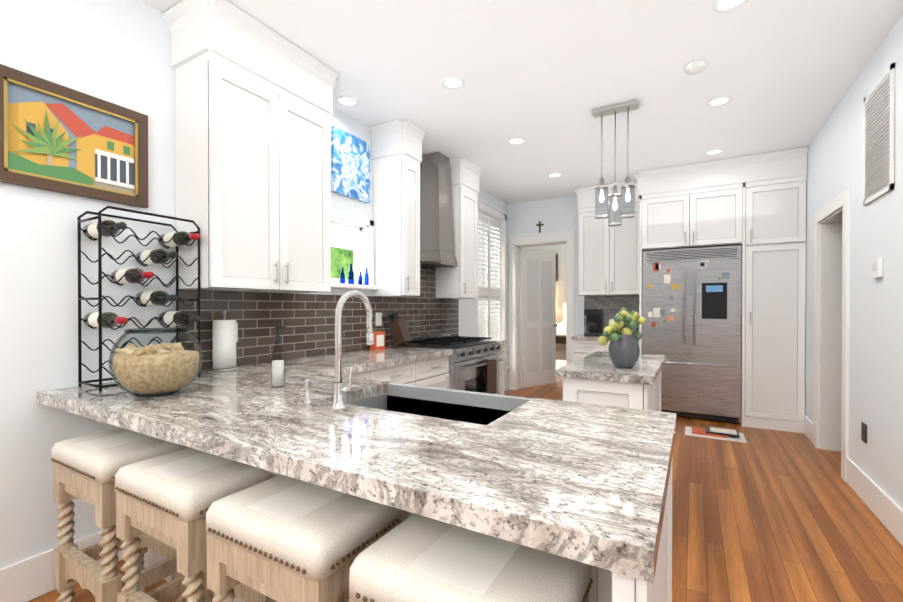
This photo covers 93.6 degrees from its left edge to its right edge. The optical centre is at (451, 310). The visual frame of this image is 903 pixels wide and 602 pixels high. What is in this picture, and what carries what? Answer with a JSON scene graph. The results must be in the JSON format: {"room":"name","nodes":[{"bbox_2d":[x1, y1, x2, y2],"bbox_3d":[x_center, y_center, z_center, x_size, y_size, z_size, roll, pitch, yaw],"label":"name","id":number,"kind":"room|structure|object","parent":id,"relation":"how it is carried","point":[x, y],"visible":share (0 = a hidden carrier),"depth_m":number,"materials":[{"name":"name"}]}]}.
{"room":"kitchen","nodes":[
{"label":"kitchen","id":0,"kind":"room"},
{"bbox_2d":[0,0,507,567],"bbox_3d":[-1.319,-0.183,2.922,0.160,2.880,8.900,0,0,30],"label":"wall","id":1,"kind":"structure","parent":0,"point":[116,52],"depth_m":1.96,"materials":[{"name":"white paint"}]},
{"bbox_2d":[0,531,125,601],"bbox_3d":[-2.510,1.179,0.674,0.016,0.185,3.420,0,0,30],"label":"baseboard","id":2,"kind":"structure","parent":1,"relation":"attached to","point":[27,579],"depth_m":1.85,"materials":[{"name":"white wood"}]},
{"bbox_2d":[0,64,148,207],"bbox_3d":[-1.746,-0.777,1.976,0.030,0.480,0.580,0,0,30],"label":"framed picture","id":3,"kind":"object","parent":1,"relation":"attached to","point":[54,137],"visible":1,"depth_m":1.95,"materials":[{"name":"brown wood"}]},
{"bbox_2d":[162,0,336,292],"bbox_3d":[-1.159,-0.869,2.630,0.397,1.496,0.970,0,0,30],"label":"upper cabinet","id":4,"kind":"object","parent":1,"relation":"attached to","point":[253,105],"visible":1,"depth_m":2.39,"materials":[{"name":"white wood"}]},
{"bbox_2d":[179,265,458,369],"bbox_3d":[-0.724,-0.102,3.781,0.013,0.893,3.260,0,0,30],"label":"backsplash","id":5,"kind":"structure","parent":1,"relation":"attached to","point":[307,321],"depth_m":3.12,"materials":[{"name":"tile"}]},
{"bbox_2d":[331,126,369,202],"bbox_3d":[-0.839,-1.207,3.557,0.030,0.520,0.430,0,0,30],"label":"picture","id":6,"kind":"object","parent":1,"relation":"attached to","point":[350,165],"visible":1,"depth_m":3.52},
{"bbox_2d":[331,209,378,289],"bbox_3d":[-0.901,-0.492,3.579,0.230,0.620,0.610,0,0,30],"label":"window","id":7,"kind":"structure","parent":1,"relation":"in","point":[363,247],"depth_m":3.76,"materials":[{"name":"white wood"}]},
{"bbox_2d":[340,267,344,283],"bbox_3d":[-0.886,-0.282,3.446,0.040,0.130,0.038,0,0,30],"label":"bottle","id":8,"kind":"object","parent":7,"relation":"on","point":[342,276],"depth_m":3.43,"materials":[{"name":"blue glass"}]},
{"bbox_2d":[348,264,353,283],"bbox_3d":[-0.836,-0.303,3.532,0.048,0.170,0.046,0,0,30],"label":"bottle","id":9,"kind":"object","parent":7,"relation":"on","point":[351,277],"depth_m":3.52,"materials":[{"name":"blue glass"}]},
{"bbox_2d":[358,272,364,284],"bbox_3d":[-0.782,-0.273,3.628,0.036,0.110,0.034,0,0,30],"label":"bottle","id":10,"kind":"object","parent":7,"relation":"on","point":[360,277],"depth_m":3.62,"materials":[{"name":"blue glass"}]},
{"bbox_2d":[365,268,368,284],"bbox_3d":[-0.742,-0.294,3.697,0.040,0.150,0.038,0,0,30],"label":"bottle","id":11,"kind":"object","parent":7,"relation":"on","point":[366,273],"depth_m":3.68,"materials":[{"name":"blue glass"}]},
{"bbox_2d":[368,119,425,296],"bbox_3d":[-0.468,-0.877,3.836,0.397,1.496,0.390,0,0,30],"label":"upper cabinet","id":12,"kind":"object","parent":1,"relation":"attached to","point":[397,152],"visible":1,"depth_m":3.74,"materials":[{"name":"white wood"}]},
{"bbox_2d":[420,152,457,267],"bbox_3d":[-0.145,-1.049,4.491,0.288,1.160,0.350,0,0,30],"label":"range hood","id":13,"kind":"object","parent":1,"relation":"attached to","point":[437,250],"visible":0.92,"depth_m":4.39,"materials":[{"name":"silver metal"}]},
{"bbox_2d":[435,157,482,298],"bbox_3d":[0.088,-0.883,4.808,0.397,1.496,0.530,0,0,30],"label":"upper cabinet","id":14,"kind":"object","parent":1,"relation":"attached to","point":[460,281],"visible":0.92,"depth_m":4.66,"materials":[{"name":"white wood"}]},
{"bbox_2d":[474,198,508,374],"bbox_3d":[0.516,-0.250,6.066,0.220,2.475,1.120,0,0,30],"label":"window","id":15,"kind":"structure","parent":1,"relation":"in","point":[493,211],"depth_m":6.42,"materials":[{"name":"white wood"}]},
{"bbox_2d":[478,211,500,338],"bbox_3d":[0.526,-0.253,6.060,0.049,2.192,0.872,0,0,30],"label":"window shutters","id":16,"kind":"object","parent":15,"relation":"attached to","point":[489,302],"visible":0.54,"depth_m":6.07,"materials":[{"name":"white wood"}]},
{"bbox_2d":[28,371,902,601],"bbox_3d":[0.297,1.281,3.078,4.500,0.050,10.440,0,0,30],"label":"floor","id":17,"kind":"structure","parent":0,"point":[764,515],"depth_m":2.45,"materials":[{"name":"brown wood"}]},
{"bbox_2d":[37,384,100,422],"bbox_3d":[-0.902,0.805,2.826,0.660,0.905,2.576,0,0,30],"label":"countertop","id":18,"kind":"structure","parent":17,"relation":"on","point":[82,401],"depth_m":1.75,"materials":[{"name":"stone"}]},
{"bbox_2d":[77,206,200,391],"bbox_3d":[-1.506,-0.056,2.091,0.312,0.825,0.442,0,0,30],"label":"wine rack","id":19,"kind":"object","parent":18,"relation":"on","point":[99,230],"visible":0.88,"depth_m":2.03,"materials":[{"name":"black metal"}]},
{"bbox_2d":[370,331,384,349],"bbox_3d":[-0.650,0.266,3.729,0.062,0.160,0.140,0,0,30],"label":"tin","id":20,"kind":"object","parent":18,"relation":"on","point":[379,340],"visible":0.94,"depth_m":3.70,"materials":[{"name":"orange metal"}]},
{"bbox_2d":[388,312,415,348],"bbox_3d":[-0.464,0.182,3.921,0.247,0.326,0.120,0,0,30],"label":"knife block","id":21,"kind":"object","parent":18,"relation":"on","point":[399,331],"visible":1,"depth_m":3.89,"materials":[{"name":"brown wood"}]},
{"bbox_2d":[51,428,188,601],"bbox_3d":[-1.316,0.890,1.706,0.458,0.751,0.338,0,0,30],"label":"stool","id":22,"kind":"object","parent":17,"relation":"on","point":[86,468],"visible":0.54,"depth_m":1.60,"materials":[{"name":"beige fabric"}]},
{"bbox_2d":[115,448,276,601],"bbox_3d":[-0.856,0.891,1.442,0.458,0.751,0.338,0,0,30],"label":"stool","id":23,"kind":"object","parent":17,"relation":"on","point":[169,499],"visible":0.69,"depth_m":1.34,"materials":[{"name":"beige fabric"}]},
{"bbox_2d":[206,474,401,601],"bbox_3d":[-0.405,0.893,1.184,0.458,0.751,0.338,0,0,30],"label":"stool","id":24,"kind":"object","parent":17,"relation":"on","point":[281,538],"visible":0.88,"depth_m":1.06,"materials":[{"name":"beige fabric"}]},
{"bbox_2d":[97,290,676,601],"bbox_3d":[-0.227,0.596,1.525,1.802,1.339,0.990,0,0,30],"label":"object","id":25,"kind":"structure","parent":17,"relation":"on","point":[408,432],"depth_m":1.17,"materials":[{"name":"stone"}]},
{"bbox_2d":[108,327,202,397],"bbox_3d":[-1.254,0.218,1.810,0.330,0.280,0.330,0,0,30],"label":"bowl","id":26,"kind":"object","parent":25,"relation":"on","point":[163,369],"visible":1,"depth_m":1.73,"materials":[{"name":"clear glass"}]},
{"bbox_2d":[210,310,238,371],"bbox_3d":[-1.347,0.176,2.514,0.150,0.355,0.150,0,0,30],"label":"paper towel","id":27,"kind":"object","parent":25,"relation":"on","point":[224,344],"visible":1,"depth_m":2.46,"materials":[{"name":"white paper"}]},
{"bbox_2d":[271,326,285,386],"bbox_3d":[-0.810,0.215,1.988,0.075,0.285,0.060,0,0,30],"label":"soap bottle","id":28,"kind":"object","parent":25,"relation":"on","point":[278,373],"visible":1,"depth_m":1.98,"materials":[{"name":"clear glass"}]},
{"bbox_2d":[401,333,501,394],"bbox_3d":[0.026,0.758,4.336,0.736,0.980,0.960,0,0,30],"label":"range","id":29,"kind":"object","parent":17,"relation":"on","point":[473,364],"visible":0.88,"depth_m":4.14,"materials":[{"name":"silver metal"}]},
{"bbox_2d":[349,513,592,601],"bbox_3d":[0.046,0.895,0.926,0.458,0.751,0.338,0,0,30],"label":"stool","id":30,"kind":"object","parent":17,"relation":"on","point":[414,557],"visible":0.96,"depth_m":0.86,"materials":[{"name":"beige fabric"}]},
{"bbox_2d":[556,335,565,343],"bbox_3d":[1.830,0.845,7.965,0.900,0.760,0.410,0,0,30],"label":"table","id":31,"kind":"object","parent":17,"relation":"on","point":[560,339],"depth_m":7.67,"materials":[{"name":"brown wood"}]},
{"bbox_2d":[555,351,666,410],"bbox_3d":[1.151,0.805,2.926,0.531,0.905,1.250,0,0,30],"label":"kitchen island","id":32,"kind":"object","parent":17,"relation":"on","point":[598,377],"visible":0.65,"depth_m":2.46,"materials":[{"name":"wood"}]},
{"bbox_2d":[598,308,645,367],"bbox_3d":[1.060,0.168,2.635,0.272,0.370,0.290,0,0,30],"label":"vase","id":33,"kind":"object","parent":32,"relation":"on","point":[623,348],"visible":1,"depth_m":2.58,"materials":[{"name":"grey ceramic"}]},
{"bbox_2d":[572,147,807,432],"bbox_3d":[2.689,-0.195,5.140,2.402,2.876,0.742,0,0,30],"label":"cabinet","id":34,"kind":"object","parent":17,"relation":"on","point":[754,205],"visible":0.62,"depth_m":4.54,"materials":[{"name":"white wood"}]},
{"bbox_2d":[584,309,602,335],"bbox_3d":[1.919,0.158,5.720,0.200,0.350,0.250,0,0,30],"label":"coffee maker","id":35,"kind":"object","parent":34,"relation":"on","point":[594,322],"visible":1,"depth_m":5.66,"materials":[{"name":"black plastic"}]},
{"bbox_2d":[642,245,741,422],"bbox_3d":[2.846,0.259,5.067,0.980,1.930,0.682,0,0,30],"label":"fridge","id":36,"kind":"object","parent":17,"relation":"on","point":[691,311],"visible":0.94,"depth_m":4.78,"materials":[{"name":"silver metal"}]},
{"bbox_2d":[685,426,746,442],"bbox_3d":[2.635,1.219,4.251,0.510,0.060,0.320,0,0,30],"label":"rug","id":37,"kind":"object","parent":17,"relation":"on","point":[722,434],"visible":1,"depth_m":4.17,"materials":[{"name":"white fabric"}]},
{"bbox_2d":[140,0,902,203],"bbox_3d":[0.269,-1.667,2.003,3.820,0.100,8.900,0,0,30],"label":"ceiling","id":38,"kind":"structure","parent":0,"point":[543,78],"depth_m":2.89,"materials":[{"name":"white paint"}]},
{"bbox_2d":[337,95,358,106],"bbox_3d":[-0.805,-1.620,3.287,0.170,0.009,0.170,0,0,30],"label":"recessed light","id":39,"kind":"object","parent":38,"relation":"in","point":[349,101],"visible":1,"depth_m":3.28,"materials":[{"name":"white"}]},
{"bbox_2d":[441,76,464,88],"bbox_3d":[0.009,-1.618,3.017,0.170,0.009,0.170,0,0,30],"label":"recessed light","id":40,"kind":"object","parent":38,"relation":"in","point":[452,82],"visible":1,"depth_m":3.01,"materials":[{"name":"white"}]},
{"bbox_2d":[507,137,524,144],"bbox_3d":[0.623,-1.625,4.071,0.170,0.009,0.170,0,0,30],"label":"recessed light","id":41,"kind":"object","parent":38,"relation":"in","point":[516,140],"visible":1,"depth_m":4.06,"materials":[{"name":"white"}]},
{"bbox_2d":[547,173,561,177],"bbox_3d":[1.247,-1.631,5.120,0.170,0.009,0.170,0,0,30],"label":"recessed light","id":42,"kind":"object","parent":38,"relation":"in","point":[554,174],"visible":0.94,"depth_m":5.12,"materials":[{"name":"white"}]},
{"bbox_2d":[591,100,638,226],"bbox_3d":[1.314,-1.155,3.408,0.340,0.939,0.134,0,0,30],"label":"pendant light","id":43,"kind":"object","parent":38,"relation":"hanging from","point":[615,109],"visible":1,"depth_m":3.40,"materials":[{"name":"clear glass"}]},
{"bbox_2d":[685,60,706,74],"bbox_3d":[1.613,-1.602,2.801,0.130,0.038,0.130,0,0,30],"label":"smoke detector","id":44,"kind":"object","parent":38,"relation":"attached to","point":[695,67],"visible":1,"depth_m":2.77,"materials":[{"name":"white plastic"}]},
{"bbox_2d":[704,149,723,154],"bbox_3d":[2.700,-1.627,4.357,0.170,0.009,0.170,0,0,30],"label":"recessed light","id":45,"kind":"object","parent":38,"relation":"in","point":[713,151],"visible":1,"depth_m":4.34,"materials":[{"name":"white"}]},
{"bbox_2d":[706,95,731,106],"bbox_3d":[2.075,-1.620,3.286,0.170,0.009,0.170,0,0,30],"label":"recessed light","id":46,"kind":"object","parent":38,"relation":"in","point":[716,101],"visible":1,"depth_m":3.28,"materials":[{"name":"white"}]},
{"bbox_2d":[712,0,747,12],"bbox_3d":[1.459,-1.613,2.210,0.170,0.009,0.170,0,0,30],"label":"recessed light","id":47,"kind":"object","parent":38,"relation":"in","point":[718,5],"visible":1,"depth_m":2.24,"materials":[{"name":"white"}]},
{"bbox_2d":[478,220,565,370],"bbox_3d":[2.060,-0.260,7.152,3.500,2.980,1.800,0,0,30],"label":"wall","id":48,"kind":"structure","parent":0,"point":[560,249],"depth_m":8.07,"materials":[{"name":"white paint"}]},
{"bbox_2d":[556,254,557,280],"bbox_3d":[1.892,-0.816,8.144,0.300,0.520,0.033,0,0,30],"label":"picture frame","id":49,"kind":"object","parent":48,"relation":"attached to","point":[556,267],"visible":0.1,"depth_m":8.06,"materials":[{"name":"brown wood"}]},
{"bbox_2d":[508,196,583,377],"bbox_3d":[2.510,-0.201,5.765,3.660,2.880,0.160,0,0,30],"label":"wall","id":50,"kind":"structure","parent":0,"point":[557,214],"depth_m":6.24,"materials":[{"name":"white paint"}]},
{"bbox_2d":[521,247,556,387],"bbox_3d":[1.440,0.117,6.892,0.402,2.210,0.736,0,0,30],"label":"door","id":51,"kind":"structure","parent":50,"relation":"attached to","point":[538,317],"depth_m":6.86,"materials":[{"name":"white wood"}]},
{"bbox_2d":[536,221,543,232],"bbox_3d":[1.321,-1.237,6.337,0.110,0.185,0.012,0,0,30],"label":"cross","id":52,"kind":"object","parent":50,"relation":"attached to","point":[539,224],"visible":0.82,"depth_m":6.33,"materials":[{"name":"brown wood"}]},
{"bbox_2d":[509,230,574,389],"bbox_3d":[1.371,0.040,6.399,1.015,2.390,0.194,0,0,30],"label":"door frame","id":53,"kind":"structure","parent":50,"relation":"attached to","point":[517,242],"depth_m":6.51,"materials":[{"name":"white wood"}]},
{"bbox_2d":[820,449,840,472],"bbox_3d":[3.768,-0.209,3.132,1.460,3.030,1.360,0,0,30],"label":"floor","id":54,"kind":"structure","parent":0,"point":[834,458],"depth_m":3.60,"materials":[{"name":"brown wood"}]},
{"bbox_2d":[805,14,902,508],"bbox_3d":[1.818,-0.171,1.034,0.160,2.880,8.740,0,0,30],"label":"wall","id":55,"kind":"structure","parent":0,"point":[835,160],"depth_m":2.74,"materials":[{"name":"white paint"}]},
{"bbox_2d":[804,416,812,442],"bbox_3d":[3.468,1.157,4.102,0.016,0.185,0.410,0,0,30],"label":"baseboard","id":56,"kind":"structure","parent":55,"relation":"attached to","point":[808,424],"depth_m":4.11,"materials":[{"name":"white wood"}]},
{"bbox_2d":[813,189,850,481],"bbox_3d":[3.194,0.184,3.463,0.182,2.140,0.960,0,0,30],"label":"door frame","id":57,"kind":"structure","parent":55,"relation":"attached to","point":[831,365],"depth_m":3.77,"materials":[{"name":"white wood"}]},
{"bbox_2d":[861,422,866,442],"bbox_3d":[2.727,0.808,2.801,0.006,0.120,0.080,0,0,30],"label":"electrical outlet","id":58,"kind":"object","parent":55,"relation":"attached to","point":[863,432],"visible":1,"depth_m":2.80,"materials":[{"name":"black plastic"}]},
{"bbox_2d":[846,457,902,546],"bbox_3d":[1.269,1.182,0.262,0.016,0.185,6.520,0,0,30],"label":"baseboard","id":59,"kind":"structure","parent":55,"relation":"attached to","point":[883,507],"depth_m":2.58,"materials":[{"name":"white wood"}]},
{"bbox_2d":[871,257,882,277],"bbox_3d":[2.606,-0.261,2.599,0.022,0.120,0.120,0,0,30],"label":"switch","id":60,"kind":"object","parent":55,"relation":"attached to","point":[876,267],"visible":1,"depth_m":2.57,"materials":[{"name":"white plastic"}]},
{"bbox_2d":[863,63,894,205],"bbox_3d":[2.613,-1.046,2.601,0.015,0.710,0.460,0,0,30],"label":"air vent","id":61,"kind":"object","parent":55,"relation":"in","point":[878,145],"visible":1,"depth_m":2.57,"materials":[{"name":"white metal"}]},
{"label":"outside","id":62,"kind":"structure","parent":0,"visible":0},
{"bbox_2d":[331,246,353,278],"bbox_3d":[-2.767,0.059,6.472,0.200,2.350,7.500,0,0,30],"label":"hedge","id":63,"kind":"object","parent":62,"point":[342,257],"depth_m":7.61,"materials":[{"name":"green plant"}]}
]}

